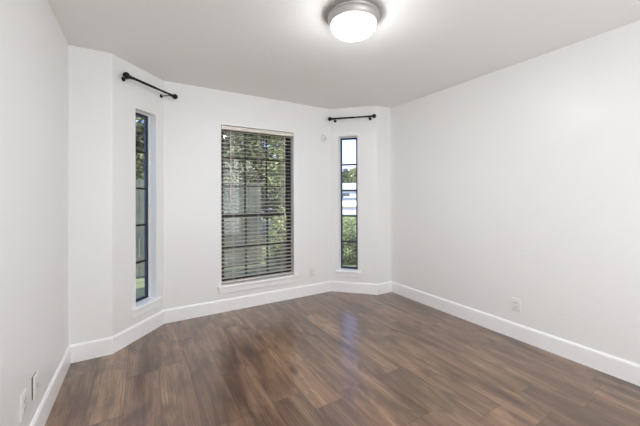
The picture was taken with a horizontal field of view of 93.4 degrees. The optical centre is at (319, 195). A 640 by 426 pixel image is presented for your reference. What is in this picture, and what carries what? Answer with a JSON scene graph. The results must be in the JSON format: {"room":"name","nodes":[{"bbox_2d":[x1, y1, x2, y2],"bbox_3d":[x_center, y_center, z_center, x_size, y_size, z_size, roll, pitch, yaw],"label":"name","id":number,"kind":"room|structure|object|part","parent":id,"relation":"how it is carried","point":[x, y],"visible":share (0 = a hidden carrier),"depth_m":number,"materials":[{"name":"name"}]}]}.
{"room":"empty room","nodes":[
{"label":"empty room","id":0,"kind":"room"},
{"bbox_2d":[0,0,68,425],"bbox_3d":[-0.936,0.056,0.475,0.170,2.440,4.514,0,0,-31],"label":"wall","id":1,"kind":"structure","parent":0,"point":[34,198],"depth_m":1.52,"materials":[{"name":"white paint"}]},
{"bbox_2d":[20,388,26,421],"bbox_3d":[-1.386,0.980,1.411,0.008,0.118,0.072,0,0,-31],"label":"wall outlet","id":2,"kind":"object","parent":1,"relation":"attached to","point":[23,398],"visible":1,"depth_m":1.40,"materials":[{"name":"white plastic"}]},
{"bbox_2d":[32,371,38,399],"bbox_3d":[-1.468,0.981,1.560,0.020,0.118,0.072,0,0,-31],"label":"wall plate","id":3,"kind":"object","parent":1,"relation":"attached to","point":[35,379],"visible":1,"depth_m":1.54,"materials":[{"name":"grey plastic"}]},
{"bbox_2d":[30,345,70,425],"bbox_3d":[-0.853,1.207,0.519,0.014,0.138,4.174,0,0,-31],"label":"baseboard","id":4,"kind":"structure","parent":1,"relation":"attached to","point":[42,413],"depth_m":1.83,"materials":[{"name":"white paint"}]},
{"bbox_2d":[68,45,111,344],"bbox_3d":[-1.928,0.065,2.412,0.442,2.440,0.170,0,0,-31],"label":"wall","id":5,"kind":"structure","parent":0,"point":[89,70],"depth_m":2.38,"materials":[{"name":"white paint"}]},
{"bbox_2d":[70,337,112,362],"bbox_3d":[-1.801,1.215,2.375,0.279,0.138,0.014,0,0,-31],"label":"baseboard","id":6,"kind":"structure","parent":5,"relation":"attached to","point":[92,349],"depth_m":2.37,"materials":[{"name":"white paint"}]},
{"bbox_2d":[111,54,163,335],"bbox_3d":[-1.709,0.065,2.797,0.170,2.440,0.667,0,0,12],"label":"wall","id":7,"kind":"structure","parent":0,"point":[128,96],"depth_m":2.63,"materials":[{"name":"white paint"}]},
{"bbox_2d":[112,310,164,353],"bbox_3d":[-1.624,1.216,2.735,0.014,0.138,0.599,0,0,12],"label":"baseboard","id":8,"kind":"structure","parent":7,"relation":"attached to","point":[133,333],"depth_m":2.69,"materials":[{"name":"white paint"}]},
{"bbox_2d":[132,111,161,317],"bbox_3d":[-1.657,0.149,2.821,0.142,1.861,0.334,0,0,12],"label":"window","id":9,"kind":"structure","parent":7,"relation":"in","point":[145,303],"depth_m":2.93,"materials":[{"name":"brown metal"}]},
{"bbox_3d":[-1.716,0.107,2.833,0.015,1.743,0.216,0,0,12],"label":"sash","id":10,"kind":"part","parent":9,"relation":"part of","materials":[{"name":"black metal"}]},
{"bbox_3d":[-1.715,0.106,2.833,0.024,1.774,0.250,0,0,12],"label":"frame","id":11,"kind":"part","parent":9,"relation":"part of","materials":[{"name":"brown metal"}]},
{"bbox_3d":[-1.649,1.008,2.817,0.132,0.030,0.334,0,0,12],"label":"sill","id":12,"kind":"part","parent":9,"relation":"part of","materials":[{"name":"white paint"}]},
{"bbox_2d":[121,72,177,98],"bbox_3d":[-1.574,-0.996,2.781,0.135,0.052,0.610,0,0,15],"label":"curtain rod","id":13,"kind":"object","parent":7,"relation":"attached to","point":[126,75],"visible":1,"depth_m":2.69,"materials":[{"name":"black metal"}]},
{"bbox_2d":[163,81,330,308],"bbox_3d":[-0.759,0.064,3.616,2.145,2.440,0.170,0,0,-31],"label":"wall","id":14,"kind":"structure","parent":0,"point":[192,122],"depth_m":3.28,"materials":[{"name":"white paint"}]},
{"bbox_2d":[164,281,330,322],"bbox_3d":[-0.707,1.215,3.534,1.998,0.138,0.014,0,0,-31],"label":"baseboard","id":15,"kind":"structure","parent":14,"relation":"attached to","point":[224,305],"depth_m":3.42,"materials":[{"name":"white paint"}]},
{"bbox_2d":[218,130,297,293],"bbox_3d":[-0.737,0.148,3.598,0.967,1.861,0.182,0,0,-31],"label":"window","id":16,"kind":"structure","parent":14,"relation":"in","point":[229,287],"depth_m":3.61,"materials":[{"name":"brown metal"}]},
{"bbox_3d":[-0.776,-0.252,3.662,0.823,1.001,0.025,0,0,-31],"label":"sash","id":17,"kind":"part","parent":16,"relation":"part of","materials":[{"name":"clear glass"}]},
{"bbox_3d":[-0.758,0.594,3.634,0.823,0.764,0.029,0,0,-31],"label":"sash","id":18,"kind":"part","parent":16,"relation":"part of","materials":[{"name":"brown metal"}]},
{"bbox_2d":[221,125,292,283],"bbox_3d":[-0.720,0.099,3.566,0.874,1.751,0.079,0,0,-31],"label":"window blind","id":19,"kind":"object","parent":16,"relation":"attached to","point":[230,128],"visible":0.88,"depth_m":3.54,"materials":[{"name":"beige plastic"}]},
{"bbox_3d":[-0.984,0.114,3.424,0.014,1.709,0.054,0,0,-31],"label":"ladder cord","id":20,"kind":"part","parent":19,"relation":"part of","materials":[{"name":"white fabric"}]},
{"bbox_3d":[-0.724,0.968,3.574,0.867,0.014,0.048,0,0,-31],"label":"rail","id":21,"kind":"part","parent":19,"relation":"part of","materials":[{"name":"beige"}]},
{"bbox_3d":[-0.726,0.113,3.577,0.014,1.709,0.054,0,0,-31],"label":"ladder cord","id":22,"kind":"part","parent":19,"relation":"part of","materials":[{"name":"grey fabric"}]},
{"bbox_3d":[-0.437,-0.265,3.705,0.008,0.945,0.005,0,0,-31],"label":"pull cord","id":23,"kind":"part","parent":19,"relation":"part of","materials":[{"name":"white fabric"}]},
{"bbox_3d":[-0.722,1.007,3.574,0.967,0.030,0.132,0,0,-31],"label":"sill","id":24,"kind":"part","parent":16,"relation":"part of","materials":[{"name":"white paint"}]},
{"bbox_2d":[310,267,314,276],"bbox_3d":[-0.095,0.994,3.902,0.072,0.118,0.008,0,0,-31],"label":"wall outlet","id":25,"kind":"object","parent":14,"relation":"attached to","point":[312,270],"visible":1,"depth_m":3.90,"materials":[{"name":"white plastic"}]},
{"bbox_2d":[321,135,326,141],"bbox_3d":[0.055,-0.758,3.989,0.092,0.092,0.026,0,0,-31],"label":"wall sensor","id":26,"kind":"object","parent":14,"relation":"attached to","point":[323,137],"visible":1,"depth_m":3.98,"materials":[{"name":"white plastic"}]},
{"bbox_2d":[45,291,639,425],"bbox_3d":[0.466,1.274,1.557,3.503,0.001,4.772,0,0,-31],"label":"floor","id":27,"kind":"structure","parent":0,"point":[332,358],"depth_m":2.13,"materials":[{"name":"wood"}]},
{"bbox_2d":[47,0,639,108],"bbox_3d":[0.458,-1.266,1.564,3.683,0.200,4.952,0,0,-31],"label":"ceiling","id":28,"kind":"structure","parent":0,"point":[281,50],"depth_m":2.26,"materials":[{"name":"white paint"}]},
{"bbox_2d":[324,0,382,41],"bbox_3d":[0.215,-1.083,1.938,0.374,0.161,0.374,0,0,-31],"label":"ceiling light","id":29,"kind":"object","parent":28,"relation":"attached to","point":[349,20],"visible":1,"depth_m":1.84,"materials":[{"name":"white glass"}]},
{"bbox_3d":[0.215,-1.066,1.938,0.289,0.092,0.289,0,0,-31],"label":"lamp shade","id":30,"kind":"part","parent":29,"relation":"part of","materials":[{"name":"white glass"}]},
{"bbox_2d":[330,106,376,283],"bbox_3d":[0.428,0.061,4.066,0.684,2.440,0.170,0,0,15],"label":"wall","id":31,"kind":"structure","parent":0,"point":[364,129],"depth_m":3.94,"materials":[{"name":"white paint"}]},
{"bbox_2d":[335,137,360,277],"bbox_3d":[0.382,0.146,4.030,0.336,1.861,0.142,0,0,15],"label":"window","id":32,"kind":"structure","parent":31,"relation":"in","point":[344,271],"depth_m":4.07,"materials":[{"name":"brown metal"}]},
{"bbox_3d":[0.384,1.004,4.023,0.336,0.030,0.132,0,0,15],"label":"sill","id":33,"kind":"part","parent":32,"relation":"part of","materials":[{"name":"white paint"}]},
{"bbox_3d":[0.397,0.104,4.088,0.218,1.743,0.015,0,0,15],"label":"sash","id":34,"kind":"part","parent":32,"relation":"part of","materials":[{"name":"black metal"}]},
{"bbox_3d":[0.397,0.102,4.088,0.252,1.774,0.024,0,0,15],"label":"frame","id":35,"kind":"part","parent":32,"relation":"part of","materials":[{"name":"brown metal"}]},
{"bbox_2d":[328,114,375,122],"bbox_3d":[0.416,-1.001,3.917,0.626,0.052,0.131,0,0,14],"label":"curtain rod","id":36,"kind":"object","parent":31,"relation":"attached to","point":[373,115],"visible":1,"depth_m":3.88,"materials":[{"name":"black metal"}]},
{"bbox_2d":[331,281,377,294],"bbox_3d":[0.446,1.212,3.964,0.619,0.138,0.014,0,0,15],"label":"baseboard","id":37,"kind":"structure","parent":31,"relation":"attached to","point":[337,286],"depth_m":3.96,"materials":[{"name":"white paint"}]},
{"bbox_2d":[377,106,390,283],"bbox_3d":[0.872,0.060,4.074,0.412,2.440,0.170,0,0,-31],"label":"wall","id":38,"kind":"structure","parent":0,"point":[383,113],"depth_m":3.96,"materials":[{"name":"white paint"}]},
{"bbox_2d":[378,281,390,294],"bbox_3d":[0.846,1.211,3.947,0.249,0.138,0.014,0,0,-31],"label":"baseboard","id":39,"kind":"structure","parent":38,"relation":"attached to","point":[385,287],"depth_m":3.94,"materials":[{"name":"white paint"}]},
{"bbox_2d":[391,20,639,364],"bbox_3d":[2.085,0.051,2.269,0.170,2.440,4.513,0,0,-31],"label":"wall","id":40,"kind":"structure","parent":0,"point":[521,180],"depth_m":2.54,"materials":[{"name":"white paint"}]},
{"bbox_2d":[391,281,639,385],"bbox_3d":[2.009,1.202,2.219,0.014,0.138,4.173,0,0,-31],"label":"baseboard","id":41,"kind":"structure","parent":40,"relation":"attached to","point":[628,371],"depth_m":2.54,"materials":[{"name":"white paint"}]},
{"bbox_2d":[511,297,519,311],"bbox_3d":[1.739,0.971,2.679,0.008,0.118,0.072,0,0,-31],"label":"wall outlet","id":42,"kind":"object","parent":40,"relation":"attached to","point":[515,301],"visible":1,"depth_m":2.68,"materials":[{"name":"white plastic"}]},
{"label":"outside","id":43,"kind":"structure","parent":0,"visible":0},
{"bbox_2d":[136,200,355,298],"bbox_3d":[-10.079,1.826,46.345,150.000,0.300,150.000,0,0,-31],"label":"lawn","id":44,"kind":"structure","parent":43,"point":[140,281],"depth_m":6.64,"materials":[{"name":"green plant"}]},
{"bbox_2d":[135,115,143,237],"bbox_3d":[-6.829,-1.697,11.056,4.126,6.548,2.928,0,0,-31],"label":"tree","id":45,"kind":"object","parent":44,"relation":"on","point":[139,125],"visible":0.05,"depth_m":10.71,"materials":[{"name":"green plant"}]},
{"bbox_2d":[136,180,261,276],"bbox_3d":[-4.877,0.630,4.713,8.225,1.840,0.110,0,0,-31],"label":"fence","id":46,"kind":"object","parent":44,"relation":"on","point":[239,190],"visible":0.16,"depth_m":6.47,"materials":[{"name":"grey wood"}]},
{"bbox_2d":[223,132,253,182],"bbox_3d":[-2.509,-0.828,7.519,1.811,4.762,1.722,0,0,-31],"label":"tree","id":47,"kind":"object","parent":44,"relation":"on","point":[226,162],"visible":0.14,"depth_m":7.50,"materials":[{"name":"green plant"}]},
{"bbox_2d":[223,133,263,205],"bbox_3d":[-4.324,-1.635,15.483,4.084,6.430,2.944,0,0,-31],"label":"tree","id":48,"kind":"object","parent":44,"relation":"on","point":[226,169],"visible":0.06,"depth_m":14.96,"materials":[{"name":"green plant"}]},
{"bbox_2d":[235,134,284,221],"bbox_3d":[-1.112,-1.676,11.684,4.141,6.470,2.955,0,0,-31],"label":"tree","id":49,"kind":"object","parent":44,"relation":"on","point":[259,172],"visible":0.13,"depth_m":10.85,"materials":[{"name":"green plant"}]},
{"bbox_2d":[262,137,285,238],"bbox_3d":[-0.703,-0.620,8.434,1.874,4.336,1.833,0,0,-31],"label":"tree","id":50,"kind":"object","parent":44,"relation":"on","point":[275,138],"visible":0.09,"depth_m":8.21,"materials":[{"name":"green plant"}]},
{"bbox_2d":[268,209,285,265],"bbox_3d":[-0.587,0.924,6.771,1.231,1.252,0.777,0,0,-31],"label":"shrub","id":51,"kind":"object","parent":44,"relation":"on","point":[274,218],"visible":0.16,"depth_m":6.51,"materials":[{"name":"green plant"}]},
{"bbox_2d":[342,168,351,182],"bbox_3d":[4.627,-1.614,53.934,3.401,6.532,3.353,0,0,-31],"label":"tree","id":52,"kind":"object","parent":44,"relation":"on","point":[346,178],"visible":0.22,"depth_m":53.45,"materials":[{"name":"green plant"}]},
{"bbox_2d":[342,183,355,206],"bbox_3d":[4.690,-0.155,47.471,15.000,3.570,8.000,0,0,6],"label":"house","id":53,"kind":"structure","parent":44,"relation":"on","point":[346,186],"depth_m":43.98,"materials":[{"name":"grey"}]},
{"bbox_2d":[342,167,355,182],"bbox_3d":[8.224,-2.132,62.041,14.782,7.596,8.465,0,0,9],"label":"tree","id":54,"kind":"object","parent":44,"relation":"on","point":[352,172],"visible":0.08,"depth_m":59.82,"materials":[{"name":"green plant"}]},
{"bbox_2d":[343,231,355,264],"bbox_3d":[0.910,1.180,6.887,1.359,0.741,0.949,0,0,0],"label":"shrub","id":55,"kind":"object","parent":44,"relation":"on","point":[352,253],"visible":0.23,"depth_m":6.72,"materials":[{"name":"green plant"}]},
{"bbox_2d":[343,217,355,246],"bbox_3d":[1.368,1.065,9.470,2.178,0.985,1.489,0,0,-1],"label":"shrub","id":56,"kind":"object","parent":44,"relation":"on","point":[347,220],"visible":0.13,"depth_m":9.21,"materials":[{"name":"green plant"}]},
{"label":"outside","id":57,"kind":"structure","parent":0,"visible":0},
{"bbox_2d":[261,208,355,214],"bbox_3d":[3.066,1.577,30.839,119.981,0.030,11.998,0,0,6],"label":"street","id":58,"kind":"structure","parent":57,"point":[346,211],"depth_m":29.18,"materials":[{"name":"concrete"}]},
{"bbox_2d":[343,197,355,205],"bbox_3d":[3.274,0.855,34.038,4.481,1.430,1.790,0,0,6],"label":"car","id":59,"kind":"object","parent":58,"relation":"on","point":[347,201],"visible":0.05,"depth_m":33.22,"materials":[{"name":"white paint"}]}
]}

